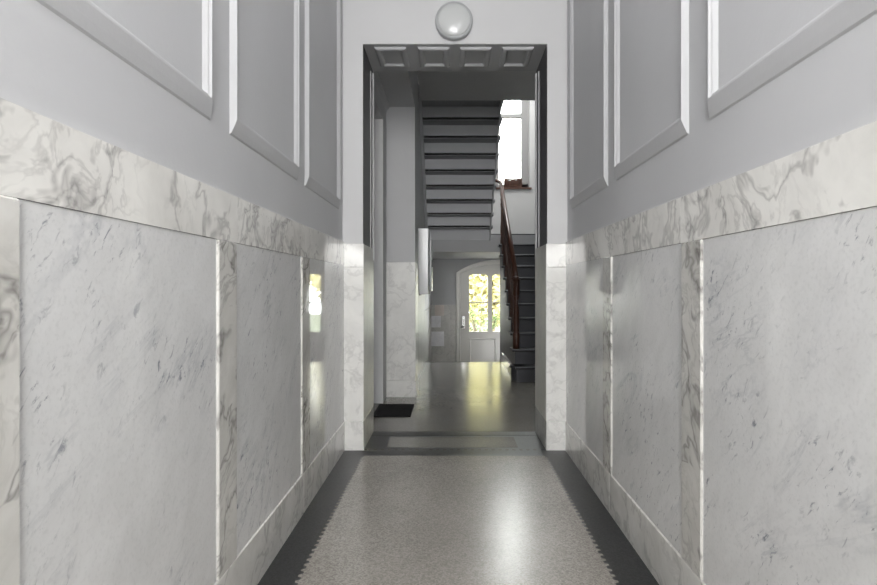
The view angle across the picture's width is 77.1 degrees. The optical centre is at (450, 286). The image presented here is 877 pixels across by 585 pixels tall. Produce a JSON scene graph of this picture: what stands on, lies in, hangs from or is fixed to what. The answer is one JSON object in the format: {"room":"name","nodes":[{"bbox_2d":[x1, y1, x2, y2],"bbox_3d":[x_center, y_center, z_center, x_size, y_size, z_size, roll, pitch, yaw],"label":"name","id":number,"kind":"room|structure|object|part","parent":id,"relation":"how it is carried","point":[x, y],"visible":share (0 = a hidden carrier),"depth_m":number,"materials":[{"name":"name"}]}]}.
{"room":"entrance hallway","nodes":[
{"label":"entrance hallway","id":0,"kind":"room"},
{"bbox_2d":[0,0,344,584],"bbox_3d":[-0.942,-0.725,1.337,0.358,4.000,6.275,0,0,0],"label":"wall","id":1,"kind":"structure","parent":0,"point":[172,244],"depth_m":1.50,"materials":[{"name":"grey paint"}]},
{"bbox_3d":[-0.773,-1.458,1.363,0.019,1.835,0.845,0,0,0],"label":"panel moulding","id":2,"kind":"part","parent":1,"relation":"part of","materials":[{"name":"white paint"}]},
{"bbox_3d":[-0.773,-1.458,2.369,0.019,1.835,0.852,0,0,0],"label":"panel moulding","id":3,"kind":"part","parent":1,"relation":"part of","materials":[{"name":"white paint"}]},
{"bbox_3d":[-0.773,-1.458,3.384,0.019,1.835,0.883,0,0,0],"label":"panel moulding","id":4,"kind":"part","parent":1,"relation":"part of","materials":[{"name":"white paint"}]},
{"bbox_2d":[373,71,430,402],"bbox_3d":[-0.886,-1.725,8.188,1.027,7.400,7.425,0,0,0],"label":"wall","id":5,"kind":"structure","parent":0,"point":[402,316],"depth_m":5.87,"materials":[{"name":"grey paint"}]},
{"bbox_3d":[-0.672,-1.895,5.176,0.035,0.060,1.401,0,0,0],"label":"cornice","id":6,"kind":"part","parent":5,"relation":"part of","materials":[{"name":"grey paint"}]},
{"bbox_2d":[418,228,432,294],"bbox_3d":[-0.328,-0.322,7.230,0.184,0.857,0.460,0,0,0],"label":"upper cabinet","id":7,"kind":"object","parent":5,"relation":"attached to","point":[425,244],"visible":0.95,"depth_m":7.00,"materials":[{"name":"white metal"}]},
{"bbox_3d":[-0.261,-0.280,7.230,0.026,0.670,0.436,0,0,0],"label":"door","id":8,"kind":"part","parent":7,"relation":"part of","materials":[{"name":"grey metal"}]},
{"bbox_2d":[343,0,566,449],"bbox_3d":[0.029,-0.700,4.218,1.624,3.850,0.521,0,0,0],"label":"wall","id":9,"kind":"structure","parent":0,"point":[379,35],"depth_m":3.97,"materials":[{"name":"white paint"}]},
{"bbox_3d":[-0.444,-1.747,4.195,0.236,0.018,0.350,0,0,0],"label":"coffer moulding","id":10,"kind":"part","parent":9,"relation":"part of","materials":[{"name":"grey paint"}]},
{"bbox_3d":[-0.128,-1.747,4.195,0.236,0.018,0.350,0,0,0],"label":"coffer moulding","id":11,"kind":"part","parent":9,"relation":"part of","materials":[{"name":"grey paint"}]},
{"bbox_2d":[435,2,472,40],"bbox_3d":[0.022,-1.905,3.933,0.268,0.268,0.082,0,0,0],"label":"wall lamp","id":12,"kind":"object","parent":9,"relation":"attached to","point":[454,20],"visible":1,"depth_m":3.90,"materials":[{"name":"white glass"}]},
{"bbox_3d":[0.182,-1.747,4.195,0.236,0.018,0.350,0,0,0],"label":"coffer moulding","id":13,"kind":"part","parent":9,"relation":"part of","materials":[{"name":"grey paint"}]},
{"bbox_3d":[0.492,-1.747,4.195,0.236,0.018,0.350,0,0,0],"label":"coffer moulding","id":14,"kind":"part","parent":9,"relation":"part of","materials":[{"name":"grey paint"}]},
{"bbox_2d":[257,362,658,584],"bbox_3d":[0.310,1.574,5.075,3.220,0.802,13.750,0,0,0],"label":"floor","id":15,"kind":"structure","parent":0,"point":[464,489],"depth_m":2.94,"materials":[{"name":"grey stone"}]},
{"bbox_2d":[374,404,413,416],"bbox_3d":[-0.540,1.168,5.225,0.350,0.014,0.510,0,0,0],"label":"doormat","id":16,"kind":"object","parent":15,"relation":"on","point":[383,410],"visible":1,"depth_m":5.17,"materials":[{"name":"black rubber"}]},
{"bbox_3d":[0.007,1.176,4.170,0.965,0.004,0.280,0,0,0],"label":"threshold panel","id":17,"kind":"part","parent":15,"relation":"part of","materials":[{"name":"stone"}]},
{"bbox_2d":[495,179,534,381],"bbox_3d":[1.284,-0.011,8.109,1.267,3.772,2.685,0,0,0],"label":"staircase","id":18,"kind":"structure","parent":15,"relation":"on","point":[517,261],"depth_m":7.80,"materials":[{"name":"paint"}]},
{"bbox_3d":[0.764,-1.008,8.297,0.226,1.777,2.309,0,0,0],"label":"handrail","id":19,"kind":"part","parent":18,"relation":"part of","materials":[{"name":"red wood"}]},
{"bbox_3d":[0.806,1.100,7.840,0.032,0.150,1.520,0,0,0],"label":"skirting","id":20,"kind":"part","parent":18,"relation":"part of","materials":[{"name":"stone"}]},
{"bbox_3d":[0.845,0.327,7.140,0.108,0.944,0.108,0,0,0],"label":"newel post","id":21,"kind":"part","parent":18,"relation":"part of","materials":[{"name":"red wood"}]},
{"bbox_2d":[417,71,535,99],"bbox_3d":[0.767,-2.547,5.791,2.305,0.275,2.632,0,0,0],"label":"ceiling","id":22,"kind":"structure","parent":0,"point":[433,85],"depth_m":6.58,"materials":[{"name":"paint"}]},
{"bbox_2d":[431,100,534,361],"bbox_3d":[0.710,-1.725,11.701,3.020,7.400,0.438,0,0,0],"label":"wall","id":23,"kind":"structure","parent":0,"point":[520,203],"depth_m":11.50,"materials":[{"name":"paint"}]},
{"bbox_2d":[456,260,499,361],"bbox_3d":[0.990,0.653,11.531,1.772,2.444,0.148,0,0,0],"label":"door","id":24,"kind":"structure","parent":23,"relation":"in","point":[470,346],"depth_m":11.56,"materials":[{"name":"paint"}]},
{"bbox_3d":[0.265,0.745,11.556,0.060,0.260,0.008,0,0,0],"label":"lock plate","id":25,"kind":"part","parent":24,"relation":"part of","materials":[{"name":"metal"}]},
{"bbox_3d":[0.665,1.385,11.553,0.570,0.620,0.014,0,0,0],"label":"panel moulding","id":26,"kind":"part","parent":24,"relation":"part of","materials":[{"name":"white paint"}]},
{"bbox_2d":[495,100,531,188],"bbox_3d":[0.960,-3.308,11.635,1.440,2.534,0.370,0,0,0],"label":"window","id":27,"kind":"structure","parent":23,"relation":"in","point":[523,116],"depth_m":11.75,"materials":[{"name":"paint"}]},
{"bbox_2d":[503,178,521,186],"bbox_3d":[1.300,-2.182,11.570,0.381,0.214,0.184,0,0,0],"label":"wicker basket","id":28,"kind":"object","parent":27,"relation":"on","point":[508,182],"visible":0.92,"depth_m":11.49,"materials":[{"name":"brown wicker"}]},
{"bbox_3d":[0.960,-2.058,11.600,1.440,0.034,0.299,0,0,0],"label":"sill","id":29,"kind":"part","parent":27,"relation":"part of","materials":[{"name":"red tile"}]},
{"bbox_2d":[432,234,534,258],"bbox_3d":[0.750,-0.743,10.376,2.340,0.305,2.248,0,0,0],"label":"floor","id":30,"kind":"structure","parent":0,"point":[442,249],"depth_m":9.25,"materials":[{"name":"grey paint"}]},
{"bbox_2d":[419,90,503,240],"bbox_3d":[0.136,-1.701,8.198,1.109,1.848,2.183,0,0,0],"label":"staircase","id":31,"kind":"structure","parent":30,"relation":"on","point":[460,139],"depth_m":8.06,"materials":[{"name":"paint"}]},
{"bbox_2d":[565,0,876,584],"bbox_3d":[1.000,-0.725,1.337,0.358,4.000,6.275,0,0,0],"label":"wall","id":32,"kind":"structure","parent":0,"point":[721,244],"depth_m":1.66,"materials":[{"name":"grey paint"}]},
{"bbox_3d":[0.832,-1.458,3.384,0.019,1.835,0.883,0,0,0],"label":"panel moulding","id":33,"kind":"part","parent":32,"relation":"part of","materials":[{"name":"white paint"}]},
{"bbox_3d":[0.832,-1.458,2.369,0.019,1.835,0.852,0,0,0],"label":"panel moulding","id":34,"kind":"part","parent":32,"relation":"part of","materials":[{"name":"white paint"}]},
{"bbox_3d":[0.832,-1.458,1.363,0.019,1.835,0.845,0,0,0],"label":"panel moulding","id":35,"kind":"part","parent":32,"relation":"part of","materials":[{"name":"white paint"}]},
{"label":"outside","id":36,"kind":"structure","parent":0,"visible":0},
{"bbox_2d":[469,316,499,331],"bbox_3d":[1.000,2.055,25.960,30.000,0.240,28.080,0,0,0],"label":"ground","id":37,"kind":"structure","parent":36,"point":[498,327],"depth_m":26.28,"materials":[{"name":"white"}]},
{"bbox_2d":[469,274,499,331],"bbox_3d":[1.516,-0.632,20.469,4.745,5.144,2.609,0,0,0],"label":"tree","id":38,"kind":"object","parent":37,"relation":"on","point":[478,283],"visible":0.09,"depth_m":19.78,"materials":[{"name":"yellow plant"}]},
{"bbox_2d":[469,306,499,331],"bbox_3d":[0.816,1.223,16.211,1.563,1.428,1.487,0,0,0],"label":"bush","id":39,"kind":"object","parent":37,"relation":"on","point":[475,329],"visible":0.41,"depth_m":16.11,"materials":[{"name":"green plant"}]}
]}

